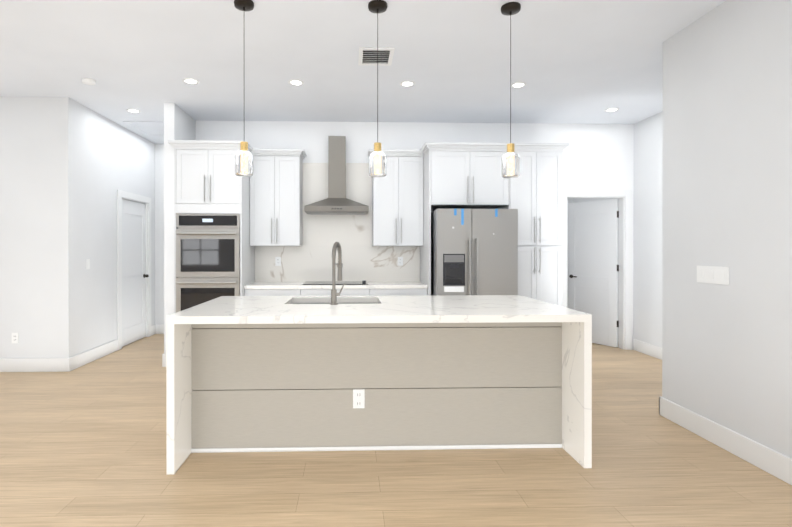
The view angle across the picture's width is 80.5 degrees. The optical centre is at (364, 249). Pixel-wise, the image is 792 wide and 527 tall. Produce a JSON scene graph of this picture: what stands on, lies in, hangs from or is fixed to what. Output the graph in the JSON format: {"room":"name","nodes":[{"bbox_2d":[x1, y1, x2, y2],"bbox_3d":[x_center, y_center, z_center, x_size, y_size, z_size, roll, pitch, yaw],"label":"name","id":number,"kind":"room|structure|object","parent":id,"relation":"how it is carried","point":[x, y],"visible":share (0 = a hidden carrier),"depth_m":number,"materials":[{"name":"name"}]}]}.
{"room":"kitchen","nodes":[
{"label":"kitchen","id":0,"kind":"room"},
{"bbox_2d":[0,96,74,357],"bbox_3d":[-4.745,-0.174,5.206,2.900,3.050,0.120,0,0,-2],"label":"wall","id":1,"kind":"structure","parent":0,"point":[37,224],"depth_m":5.18,"materials":[{"name":"white paint"}]},
{"bbox_2d":[12,333,18,342],"bbox_3d":[-3.873,0.976,5.171,0.072,0.116,0.008,0,0,-2],"label":"outlet","id":2,"kind":"object","parent":1,"relation":"attached to","point":[15,337],"visible":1,"depth_m":5.17,"materials":[{"name":"white plastic"}]},
{"bbox_2d":[0,357,71,371],"bbox_3d":[-4.675,1.276,5.144,2.796,0.150,0.019,0,0,-2],"label":"baseboard","id":3,"kind":"structure","parent":1,"relation":"attached to","point":[6,364],"depth_m":5.17,"materials":[{"name":"white wood"}]},
{"bbox_2d":[75,101,154,354],"bbox_3d":[-3.391,-0.177,6.399,0.120,3.050,2.180,0,0,-2],"label":"wall","id":4,"kind":"structure","parent":0,"point":[112,157],"depth_m":5.88,"materials":[{"name":"white paint"}]},
{"bbox_2d":[86,259,89,268],"bbox_3d":[-3.301,0.170,5.570,0.008,0.120,0.075,0,0,-2],"label":"light switch","id":5,"kind":"object","parent":4,"relation":"attached to","point":[87,263],"visible":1,"depth_m":5.56,"materials":[{"name":"white plastic"}]},
{"bbox_2d":[72,339,117,369],"bbox_3d":[-3.303,1.274,5.739,0.016,0.150,1.050,0,0,-2],"label":"baseboard","id":6,"kind":"structure","parent":4,"relation":"attached to","point":[86,357],"depth_m":5.69,"materials":[{"name":"white wood"}]},
{"bbox_2d":[117,190,150,349],"bbox_3d":[-3.393,0.267,6.790,0.140,2.160,1.040,0,0,-2],"label":"door frame","id":7,"kind":"structure","parent":4,"relation":"attached to","point":[125,195],"depth_m":6.55,"materials":[{"name":"white wood"}]},
{"bbox_2d":[122,199,148,346],"bbox_3d":[-3.383,0.317,6.784,0.164,2.045,0.840,0,0,-2],"label":"hall door","id":8,"kind":"structure","parent":4,"relation":"in","point":[134,275],"depth_m":6.81,"materials":[{"name":"white paint"}]},
{"bbox_2d":[155,144,163,324],"bbox_3d":[-2.877,-0.179,7.566,1.220,3.050,0.120,0,0,-2],"label":"wall","id":9,"kind":"structure","parent":0,"point":[159,234],"depth_m":7.49,"materials":[{"name":"white paint"}]},
{"bbox_2d":[152,324,163,334],"bbox_3d":[-2.895,1.271,7.500,0.940,0.150,0.016,0,0,-2],"label":"baseboard","id":10,"kind":"structure","parent":9,"relation":"attached to","point":[156,329],"depth_m":7.48,"materials":[{"name":"white wood"}]},
{"bbox_2d":[164,103,194,353],"bbox_3d":[-2.293,-0.177,6.461,0.119,3.050,2.125,0,0,-2],"label":"wall","id":11,"kind":"structure","parent":0,"point":[179,123],"depth_m":5.40,"materials":[{"name":"white paint"}]},
{"bbox_2d":[162,353,165,366],"bbox_3d":[-2.350,1.273,6.454,0.036,0.150,2.141,0,0,-2],"label":"baseboard","id":12,"kind":"structure","parent":11,"relation":"attached to","point":[163,355],"depth_m":5.38,"materials":[{"name":"white wood"}]},
{"bbox_2d":[0,0,725,143],"bbox_3d":[-0.957,-1.734,2.450,10.300,0.080,12.700,0,0,-2],"label":"ceiling","id":13,"kind":"structure","parent":0,"point":[581,61],"depth_m":4.14,"materials":[{"name":"white paint"}]},
{"bbox_2d":[81,78,95,84],"bbox_3d":[-2.757,-1.680,4.665,0.128,0.035,0.128,0,0,-2],"label":"smoke detector","id":14,"kind":"object","parent":13,"relation":"attached to","point":[87,81],"visible":1,"depth_m":4.63,"materials":[{"name":"white plastic"}]},
{"bbox_2d":[126,109,140,112],"bbox_3d":[-2.819,-1.697,5.694,0.164,0.006,0.164,0,0,-2],"label":"recessed light","id":15,"kind":"object","parent":13,"relation":"in","point":[134,110],"visible":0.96,"depth_m":5.68,"materials":[{"name":"white"}]},
{"bbox_2d":[123,121,163,135],"bbox_3d":[-2.836,-1.694,6.543,0.740,0.016,0.740,0,0,-2],"label":"ceiling panel","id":16,"kind":"object","parent":13,"relation":"attached to","point":[151,128],"visible":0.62,"depth_m":6.42,"materials":[{"name":"white paint"}]},
{"bbox_2d":[182,78,198,84],"bbox_3d":[-1.748,-1.695,4.696,0.164,0.006,0.164,0,0,-2],"label":"recessed light","id":17,"kind":"object","parent":13,"relation":"in","point":[189,81],"visible":1,"depth_m":4.69,"materials":[{"name":"white"}]},
{"bbox_2d":[234,0,253,176],"bbox_3d":[-0.825,-1.101,3.196,0.136,1.188,0.136,0,0,-2],"label":"pendant light","id":18,"kind":"object","parent":13,"relation":"hanging from","point":[243,161],"visible":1,"depth_m":3.16,"materials":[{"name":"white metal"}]},
{"bbox_2d":[288,79,303,85],"bbox_3d":[-0.693,-1.695,4.729,0.164,0.006,0.164,0,0,-2],"label":"recessed light","id":19,"kind":"object","parent":13,"relation":"in","point":[295,82],"visible":1,"depth_m":4.72,"materials":[{"name":"white"}]},
{"bbox_2d":[358,47,394,65],"bbox_3d":[0.098,-1.689,4.084,0.300,0.017,0.360,0,0,-2],"label":"ceiling vent","id":20,"kind":"object","parent":13,"relation":"in","point":[367,55],"visible":1,"depth_m":4.07,"materials":[{"name":"white metal"}]},
{"bbox_2d":[368,0,387,177],"bbox_3d":[0.090,-1.101,3.224,0.136,1.188,0.136,0,0,-2],"label":"pendant light","id":21,"kind":"object","parent":13,"relation":"hanging from","point":[377,163],"visible":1,"depth_m":3.19,"materials":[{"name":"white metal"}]},
{"bbox_2d":[399,81,414,86],"bbox_3d":[0.436,-1.695,4.765,0.164,0.006,0.164,0,0,-2],"label":"recessed light","id":22,"kind":"object","parent":13,"relation":"in","point":[407,83],"visible":1,"depth_m":4.75,"materials":[{"name":"white"}]},
{"bbox_2d":[501,2,520,177],"bbox_3d":[1.018,-1.101,3.253,0.136,1.188,0.136,0,0,-2],"label":"pendant light","id":23,"kind":"object","parent":13,"relation":"hanging from","point":[510,163],"visible":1,"depth_m":3.22,"materials":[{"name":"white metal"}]},
{"bbox_2d":[511,82,526,87],"bbox_3d":[1.581,-1.695,4.800,0.164,0.006,0.164,0,0,-2],"label":"recessed light","id":24,"kind":"object","parent":13,"relation":"in","point":[518,84],"visible":1,"depth_m":4.78,"materials":[{"name":"white"}]},
{"bbox_2d":[604,108,618,111],"bbox_3d":[2.995,-1.697,5.655,0.164,0.006,0.164,0,0,-2],"label":"recessed light","id":25,"kind":"object","parent":13,"relation":"in","point":[611,109],"visible":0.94,"depth_m":5.63,"materials":[{"name":"white"}]},
{"bbox_2d":[0,334,791,526],"bbox_3d":[-0.957,1.386,2.456,10.300,0.060,12.700,0,0,-2],"label":"floor","id":26,"kind":"structure","parent":0,"point":[83,446],"depth_m":2.81,"materials":[{"name":"beige wood"}]},
{"bbox_2d":[168,140,254,312],"bbox_3d":[-1.821,0.047,5.745,0.884,2.605,0.803,0,0,-2],"label":"tall cabinet","id":27,"kind":"object","parent":26,"relation":"on","point":[207,180],"visible":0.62,"depth_m":5.40,"materials":[{"name":"white paint"}]},
{"bbox_2d":[176,214,239,312],"bbox_3d":[-1.819,0.232,5.694,0.726,1.296,0.746,0,0,-2],"label":"double oven","id":28,"kind":"object","parent":27,"relation":"in","point":[207,257],"visible":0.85,"depth_m":5.38,"materials":[{"name":"silver metal"}]},
{"bbox_2d":[244,163,427,295],"bbox_3d":[-0.346,0.099,5.864,2.179,2.500,0.656,0,0,-2],"label":"backsplash","id":29,"kind":"structure","parent":26,"relation":"on","point":[379,270],"depth_m":6.17,"materials":[{"name":"white stone"}]},
{"bbox_2d":[275,257,280,265],"bbox_3d":[-1.138,0.149,6.146,0.072,0.116,0.008,0,0,-2],"label":"outlet","id":30,"kind":"object","parent":29,"relation":"attached to","point":[277,261],"visible":1,"depth_m":6.14,"materials":[{"name":"white plastic"}]},
{"bbox_2d":[302,280,367,284],"bbox_3d":[-0.361,0.396,5.874,0.795,0.044,0.500,0,0,-2],"label":"cooktop","id":31,"kind":"object","parent":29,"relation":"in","point":[363,282],"visible":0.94,"depth_m":5.72,"materials":[{"name":"black glass"}]},
{"bbox_2d":[398,257,402,265],"bbox_3d":[0.474,0.148,6.196,0.072,0.116,0.008,0,0,-2],"label":"outlet","id":32,"kind":"object","parent":29,"relation":"attached to","point":[400,261],"visible":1,"depth_m":6.19,"materials":[{"name":"white plastic"}]},
{"bbox_2d":[166,295,591,474],"bbox_3d":[0.088,0.876,3.462,2.606,0.955,1.213,0,0,-2],"label":"kitchen island","id":33,"kind":"object","parent":26,"relation":"on","point":[307,373],"visible":1,"depth_m":3.15,"materials":[{"name":"quartz"},{"name":"greige lacquer"}]},
{"bbox_2d":[330,242,344,304],"bbox_3d":[-0.203,0.167,3.506,0.110,0.461,0.247,0,0,-2],"label":"faucet","id":34,"kind":"object","parent":33,"relation":"on","point":[337,247],"visible":1,"depth_m":3.41,"materials":[{"name":"silver metal"}]},
{"bbox_2d":[420,142,509,294],"bbox_3d":[1.198,0.047,5.839,1.011,2.605,0.803,0,0,-2],"label":"cabinet enclosure","id":35,"kind":"object","parent":26,"relation":"on","point":[462,175],"visible":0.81,"depth_m":5.50,"materials":[{"name":"white paint"}]},
{"bbox_2d":[431,209,517,294],"bbox_3d":[1.244,0.444,5.651,0.900,1.812,1.048,0,0,-2],"label":"fridge","id":36,"kind":"object","parent":26,"relation":"on","point":[474,251],"visible":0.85,"depth_m":5.20,"materials":[{"name":"silver metal"}]},
{"bbox_2d":[510,143,568,305],"bbox_3d":[2.047,0.047,5.865,0.685,2.605,0.803,0,0,-2],"label":"pantry cabinet","id":37,"kind":"object","parent":26,"relation":"on","point":[536,193],"visible":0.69,"depth_m":5.52,"materials":[{"name":"white paint"}]},
{"bbox_2d":[195,121,633,349],"bbox_3d":[0.767,-0.177,6.289,5.985,3.050,0.120,0,0,-2],"label":"wall","id":38,"kind":"structure","parent":0,"point":[597,156],"depth_m":6.24,"materials":[{"name":"white paint"}]},
{"bbox_2d":[250,148,306,245],"bbox_3d":[-1.099,-0.653,5.966,0.679,1.205,0.403,0,0,-2],"label":"upper cabinet","id":39,"kind":"object","parent":38,"relation":"attached to","point":[276,198],"visible":0.94,"depth_m":5.82,"materials":[{"name":"white paint"}]},
{"bbox_2d":[304,136,368,214],"bbox_3d":[-0.350,-0.952,5.930,0.784,0.979,0.480,0,0,-2],"label":"range hood","id":40,"kind":"object","parent":38,"relation":"attached to","point":[336,202],"visible":1,"depth_m":5.89,"materials":[{"name":"silver metal"}]},
{"bbox_2d":[368,149,423,245],"bbox_3d":[0.394,-0.654,6.013,0.692,1.205,0.403,0,0,-2],"label":"upper cabinet","id":41,"kind":"object","parent":38,"relation":"attached to","point":[397,204],"visible":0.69,"depth_m":5.87,"materials":[{"name":"white paint"}]},
{"bbox_2d":[568,199,618,346],"bbox_3d":[3.286,0.317,6.754,0.426,2.045,0.692,0,0,-2],"label":"door","id":42,"kind":"structure","parent":38,"relation":"in","point":[593,267],"depth_m":6.68,"materials":[{"name":"white paint"}]},
{"bbox_2d":[562,190,631,349],"bbox_3d":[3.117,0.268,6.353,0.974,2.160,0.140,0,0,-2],"label":"door frame","id":43,"kind":"structure","parent":38,"relation":"attached to","point":[625,335],"depth_m":6.30,"materials":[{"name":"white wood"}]},
{"bbox_2d":[567,198,573,307],"bbox_3d":[3.062,-0.181,8.291,1.260,3.050,0.120,0,0,-2],"label":"wall","id":44,"kind":"structure","parent":0,"point":[572,200],"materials":[{"name":"white paint"}]},
{"bbox_2d":[633,112,662,346],"bbox_3d":[3.738,-0.174,5.091,0.120,3.050,2.460,0,0,-2],"label":"wall","id":45,"kind":"structure","parent":0,"point":[647,242],"depth_m":6.00,"materials":[{"name":"white paint"}]},
{"bbox_2d":[633,339,661,359],"bbox_3d":[3.670,1.276,5.088,0.016,0.150,2.422,0,0,-2],"label":"baseboard","id":46,"kind":"structure","parent":45,"relation":"attached to","point":[640,346],"depth_m":6.00,"materials":[{"name":"white wood"}]},
{"bbox_2d":[662,0,791,457],"bbox_3d":[3.413,-0.164,0.043,1.715,3.050,7.610,0,0,-2],"label":"wall","id":47,"kind":"structure","parent":0,"point":[727,175],"depth_m":3.13,"materials":[{"name":"white paint"}]},
{"bbox_2d":[697,266,728,284],"bbox_3d":[2.449,0.175,3.282,0.008,0.121,0.281,0,0,-2],"label":"switch plate","id":48,"kind":"object","parent":47,"relation":"attached to","point":[713,274],"visible":1,"depth_m":3.27,"materials":[{"name":"white plastic"}]},
{"bbox_2d":[659,396,791,484],"bbox_3d":[2.546,1.286,0.087,0.016,0.150,7.506,0,0,-2],"label":"baseboard","id":49,"kind":"structure","parent":47,"relation":"attached to","point":[768,460],"depth_m":3.11,"materials":[{"name":"white wood"}]}
]}

